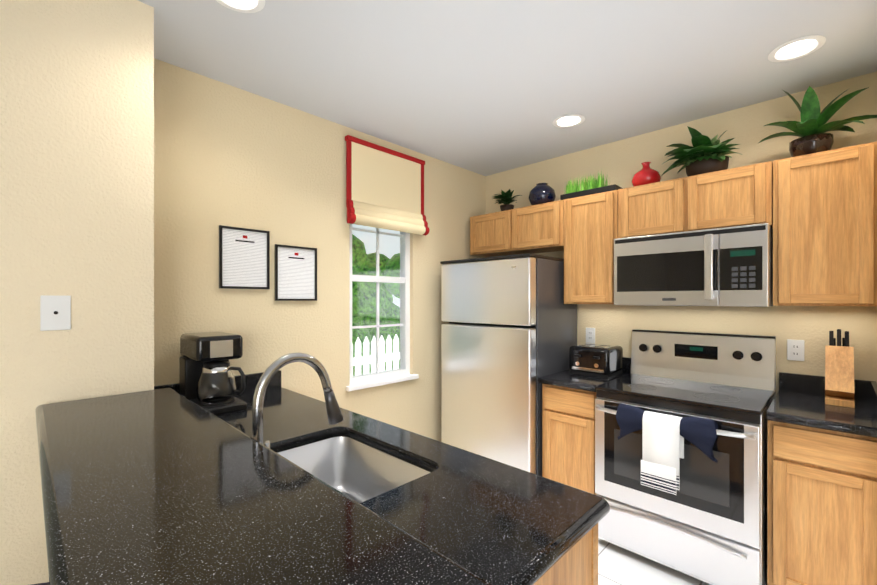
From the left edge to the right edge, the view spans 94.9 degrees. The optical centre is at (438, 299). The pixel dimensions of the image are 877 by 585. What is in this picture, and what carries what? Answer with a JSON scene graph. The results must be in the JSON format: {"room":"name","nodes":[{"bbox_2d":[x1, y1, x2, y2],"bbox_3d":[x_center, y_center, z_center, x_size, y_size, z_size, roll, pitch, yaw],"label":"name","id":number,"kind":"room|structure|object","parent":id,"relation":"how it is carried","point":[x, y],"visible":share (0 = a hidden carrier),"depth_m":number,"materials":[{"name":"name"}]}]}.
{"room":"kitchen","nodes":[
{"label":"kitchen","id":0,"kind":"room"},
{"bbox_2d":[0,0,153,584],"bbox_3d":[-1.409,0.135,1.573,0.400,2.570,0.420,0,0,44],"label":"wall","id":1,"kind":"structure","parent":0,"point":[77,151],"depth_m":1.40,"materials":[{"name":"beige paint"}]},
{"bbox_2d":[40,295,70,330],"bbox_3d":[-1.312,0.045,1.380,0.008,0.119,0.076,0,0,44],"label":"switch plate","id":2,"kind":"object","parent":1,"relation":"attached to","point":[55,312],"visible":1,"depth_m":1.38,"materials":[{"name":"white plastic"}]},
{"bbox_2d":[154,58,485,441],"bbox_3d":[-1.833,0.135,1.511,0.120,2.570,6.620,0,0,44],"label":"wall","id":3,"kind":"structure","parent":0,"point":[227,155],"depth_m":2.34,"materials":[{"name":"beige paint"}]},
{"bbox_2d":[154,370,280,393],"bbox_3d":[-1.150,0.460,2.108,0.019,0.100,0.664,0,0,44],"label":"backsplash","id":4,"kind":"structure","parent":3,"relation":"attached to","point":[251,380],"depth_m":2.22,"materials":[{"name":"black stone"}]},
{"bbox_2d":[219,225,269,288],"bbox_3d":[-1.058,-0.225,2.203,0.017,0.330,0.260,0,0,44],"label":"picture frame","id":5,"kind":"object","parent":3,"relation":"attached to","point":[244,258],"visible":0.94,"depth_m":2.20,"materials":[{"name":"white paper"}]},
{"bbox_2d":[275,244,316,300],"bbox_3d":[-0.851,-0.158,2.414,0.017,0.325,0.260,0,0,44],"label":"picture frame","id":6,"kind":"object","parent":3,"relation":"attached to","point":[295,273],"visible":0.9,"depth_m":2.41,"materials":[{"name":"white paper"}]},
{"bbox_2d":[346,224,418,390],"bbox_3d":[-0.419,-0.138,2.920,0.135,1.485,0.630,0,0,44],"label":"window","id":7,"kind":"structure","parent":3,"relation":"in","point":[376,378],"depth_m":2.96,"materials":[{"name":"white"}]},
{"bbox_2d":[345,135,429,235],"bbox_3d":[-0.347,-0.791,2.883,0.083,0.579,0.712,0,0,44],"label":"blind","id":8,"kind":"object","parent":3,"relation":"attached to","point":[384,188],"visible":0.98,"depth_m":2.85,"materials":[{"name":"beige fabric"}]},
{"bbox_2d":[352,224,399,306],"bbox_3d":[-0.609,-1.084,11.482,0.300,5.000,8.400,0,0,44],"label":"sky","id":9,"kind":"structure","parent":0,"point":[389,242],"depth_m":10.41,"materials":[{"name":"white"}]},
{"bbox_2d":[138,0,876,175],"bbox_3d":[0.314,-1.189,-0.585,6.120,0.080,6.620,0,0,44],"label":"ceiling","id":10,"kind":"structure","parent":0,"point":[485,87],"depth_m":1.94,"materials":[{"name":"white paint"}]},
{"bbox_2d":[216,0,264,12],"bbox_3d":[-0.758,-1.145,1.510,0.199,0.006,0.199,0,0,38],"label":"recessed light","id":11,"kind":"object","parent":10,"relation":"in","point":[244,6],"depth_m":1.56,"materials":[{"name":"white"}]},
{"bbox_2d":[552,114,584,127],"bbox_3d":[0.835,-1.145,2.582,0.199,0.006,0.199,0,0,38],"label":"recessed light","id":12,"kind":"object","parent":10,"relation":"in","point":[569,120],"depth_m":2.58,"materials":[{"name":"white"}]},
{"bbox_2d":[768,35,825,61],"bbox_3d":[1.636,-1.145,1.842,0.199,0.006,0.199,0,0,38],"label":"recessed light","id":13,"kind":"object","parent":10,"relation":"in","point":[797,48],"depth_m":1.84,"materials":[{"name":"white"}]},
{"bbox_2d":[486,71,876,393],"bbox_3d":[2.627,0.135,1.699,6.000,2.570,0.120,0,0,44],"label":"wall","id":14,"kind":"structure","parent":0,"point":[621,161],"depth_m":2.43,"materials":[{"name":"beige paint"}]},
{"bbox_2d":[470,200,563,256],"bbox_3d":[0.680,-0.555,3.297,0.870,0.330,0.307,0,0,44],"label":"upper cabinet","id":15,"kind":"object","parent":14,"relation":"attached to","point":[538,228],"visible":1,"depth_m":3.15,"materials":[{"name":"brown wood"}]},
{"bbox_2d":[492,189,521,210],"bbox_3d":[0.548,-0.834,3.371,0.254,0.226,0.192,0,0,44],"label":"decorative plant","id":16,"kind":"object","parent":15,"relation":"on","point":[507,199],"visible":0.98,"depth_m":3.34,"materials":[{"name":"green plant"}]},
{"bbox_2d":[528,183,555,204],"bbox_3d":[0.814,-0.814,3.162,0.210,0.185,0.210,0,0,44],"label":"decorative vase","id":17,"kind":"object","parent":15,"relation":"on","point":[540,193],"visible":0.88,"depth_m":3.09,"materials":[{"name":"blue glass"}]},
{"bbox_2d":[586,328,594,342],"bbox_3d":[1.151,0.270,3.050,0.072,0.116,0.009,0,0,44],"label":"electrical outlet","id":18,"kind":"object","parent":14,"relation":"attached to","point":[590,335],"visible":1,"depth_m":3.04,"materials":[{"name":"white plastic"}]},
{"bbox_2d":[564,190,617,303],"bbox_3d":[1.129,-0.345,2.859,0.375,0.750,0.307,0,0,44],"label":"upper cabinet","id":19,"kind":"object","parent":14,"relation":"attached to","point":[590,228],"visible":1,"depth_m":2.75,"materials":[{"name":"brown wood"}]},
{"bbox_2d":[560,172,622,199],"bbox_3d":[1.099,-0.816,2.897,0.400,0.190,0.160,0,0,44],"label":"tray","id":20,"kind":"object","parent":19,"relation":"on","point":[593,186],"visible":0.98,"depth_m":2.86,"materials":[{"name":"green plant"}]},
{"bbox_2d":[618,161,772,237],"bbox_3d":[1.544,-0.555,2.454,0.775,0.330,0.307,0,0,44],"label":"upper cabinet","id":21,"kind":"object","parent":14,"relation":"attached to","point":[738,196],"visible":0.98,"depth_m":2.30,"materials":[{"name":"brown wood"}]},
{"bbox_2d":[631,162,660,186],"bbox_3d":[1.357,-0.807,2.631,0.176,0.172,0.176,0,0,44],"label":"decorative vase","id":22,"kind":"object","parent":21,"relation":"on","point":[646,174],"visible":0.88,"depth_m":2.57,"materials":[{"name":"red ceramic"}]},
{"bbox_2d":[614,223,772,306],"bbox_3d":[1.500,-0.175,2.402,0.757,0.421,0.444,0,0,44],"label":"microwave","id":23,"kind":"object","parent":21,"relation":"attached to","point":[728,266],"visible":0.96,"depth_m":2.22,"materials":[{"name":"silver metal"}]},
{"bbox_2d":[661,126,741,175],"bbox_3d":[1.513,-0.877,2.357,0.430,0.312,0.395,0,0,44],"label":"potted plant","id":24,"kind":"object","parent":21,"relation":"on","point":[704,154],"visible":1,"depth_m":2.32,"materials":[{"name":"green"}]},
{"bbox_2d":[787,339,803,360],"bbox_3d":[1.984,0.280,2.236,0.072,0.116,0.009,0,0,44],"label":"electrical outlet","id":25,"kind":"object","parent":14,"relation":"attached to","point":[795,350],"visible":1,"depth_m":2.23,"materials":[{"name":"white plastic"}]},
{"bbox_2d":[773,141,876,305],"bbox_3d":[1.960,-0.345,2.048,0.377,0.750,0.307,0,0,44],"label":"upper cabinet","id":26,"kind":"object","parent":14,"relation":"attached to","point":[824,228],"visible":1,"depth_m":1.94,"materials":[{"name":"brown wood"}]},
{"bbox_2d":[759,86,876,156],"bbox_3d":[1.915,-0.924,2.004,0.533,0.407,0.366,0,0,44],"label":"potted plant","id":27,"kind":"object","parent":26,"relation":"on","point":[812,128],"visible":0.92,"depth_m":2.02,"materials":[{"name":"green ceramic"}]},
{"bbox_2d":[598,538,767,584],"bbox_3d":[0.314,1.461,-0.584,6.120,0.080,6.620,0,0,44],"label":"floor","id":28,"kind":"structure","parent":0,"point":[617,565],"depth_m":2.10,"materials":[{"name":"tile"}]},
{"bbox_2d":[31,582,48,584],"bbox_3d":[-0.869,1.026,0.753,0.370,0.792,0.370,0,0,44],"label":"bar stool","id":29,"kind":"object","parent":28,"relation":"on","point":[46,583],"visible":0.2,"depth_m":0.91,"materials":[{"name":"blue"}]},
{"bbox_2d":[440,253,576,475],"bbox_3d":[0.542,0.559,3.128,0.804,1.721,0.690,0,0,44],"label":"fridge","id":30,"kind":"object","parent":28,"relation":"on","point":[508,334],"visible":0.79,"depth_m":2.82,"materials":[{"name":"grey metal"}]},
{"bbox_2d":[543,534,597,584],"bbox_3d":[0.044,0.986,0.935,0.393,0.869,0.654,0,0,44],"label":"base cabinet","id":31,"kind":"object","parent":28,"relation":"on","point":[582,567],"depth_m":0.96,"materials":[{"name":"brown wood"}]},
{"bbox_2d":[35,386,510,584],"bbox_3d":[-0.626,0.371,0.914,1.638,0.040,0.390,0,0,44],"label":"countertop","id":32,"kind":"structure","parent":31,"relation":"on","point":[150,487],"depth_m":0.68,"materials":[{"name":"black stone"}]},
{"bbox_2d":[252,352,342,447],"bbox_3d":[-0.431,0.331,1.193,0.252,0.356,0.292,0,0,44],"label":"faucet","id":33,"kind":"object","parent":32,"relation":"on","point":[334,414],"visible":0.58,"depth_m":1.13,"materials":[{"name":"silver metal"}]},
{"bbox_2d":[223,386,609,584],"bbox_3d":[-0.476,0.530,1.450,1.902,0.040,0.664,0,0,44],"label":"countertop","id":34,"kind":"structure","parent":31,"relation":"on","point":[520,526],"depth_m":1.10,"materials":[{"name":"black stone"}]},
{"bbox_2d":[179,332,246,414],"bbox_3d":[-1.074,0.337,1.913,0.345,0.345,0.195,0,0,44],"label":"coffee maker","id":35,"kind":"object","parent":34,"relation":"on","point":[207,381],"visible":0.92,"depth_m":1.83,"materials":[{"name":"black plastic"}]},
{"bbox_2d":[538,357,630,494],"bbox_3d":[1.014,0.915,2.738,0.380,1.010,0.642,0,0,44],"label":"base cabinet","id":36,"kind":"object","parent":28,"relation":"on","point":[568,428],"visible":0.46,"depth_m":2.54,"materials":[{"name":"brown wood"}]},
{"bbox_2d":[569,343,622,377],"bbox_3d":[1.088,0.413,2.792,0.280,0.192,0.297,0,0,44],"label":"toaster","id":37,"kind":"object","parent":36,"relation":"on","point":[599,360],"visible":1,"depth_m":2.70,"materials":[{"name":"black metal"}]},
{"bbox_2d":[595,329,775,584],"bbox_3d":[1.380,0.813,2.280,0.759,1.214,0.752,0,0,44],"label":"range","id":38,"kind":"object","parent":28,"relation":"on","point":[707,523],"visible":0.94,"depth_m":2.10,"materials":[{"name":"silver metal"}]},
{"bbox_2d":[616,403,717,494],"bbox_3d":[1.124,0.748,2.018,0.454,0.385,0.089,0,0,44],"label":"hanging towel","id":39,"kind":"object","parent":38,"relation":"hanging from","point":[664,436],"visible":1,"depth_m":1.98,"materials":[{"name":"white fabric"}]},
{"bbox_2d":[766,372,876,584],"bbox_3d":[1.845,0.915,1.927,0.372,1.010,0.642,0,0,44],"label":"base cabinet","id":40,"kind":"object","parent":28,"relation":"on","point":[821,492],"visible":0.98,"depth_m":1.75,"materials":[{"name":"brown wood"}]},
{"bbox_2d":[825,329,854,407],"bbox_3d":[2.008,0.330,2.017,0.100,0.359,0.249,0,0,44],"label":"knife block","id":41,"kind":"object","parent":40,"relation":"on","point":[839,375],"visible":1,"depth_m":1.97,"materials":[{"name":"brown wood"}]},
{"label":"outside","id":42,"kind":"structure","parent":0,"visible":0},
{"bbox_2d":[353,364,370,375],"bbox_3d":[-3.918,1.477,9.403,13.870,0.080,18.000,0,0,44],"label":"ground","id":43,"kind":"structure","parent":42,"point":[362,369],"depth_m":8.18,"materials":[{"name":"green"}]},
{"bbox_2d":[352,234,399,370],"bbox_3d":[-1.386,-0.300,5.631,1.502,3.297,2.528,0,0,44],"label":"bush","id":44,"kind":"object","parent":43,"relation":"on","point":[389,317],"depth_m":5.59,"materials":[{"name":"green plant"}]},
{"bbox_2d":[352,334,399,375],"bbox_3d":[0.608,0.908,5.823,0.050,1.020,6.400,0,0,44],"label":"fence","id":45,"kind":"object","parent":43,"relation":"on","point":[393,356],"depth_m":4.45,"materials":[{"name":"white wood"}]}
]}

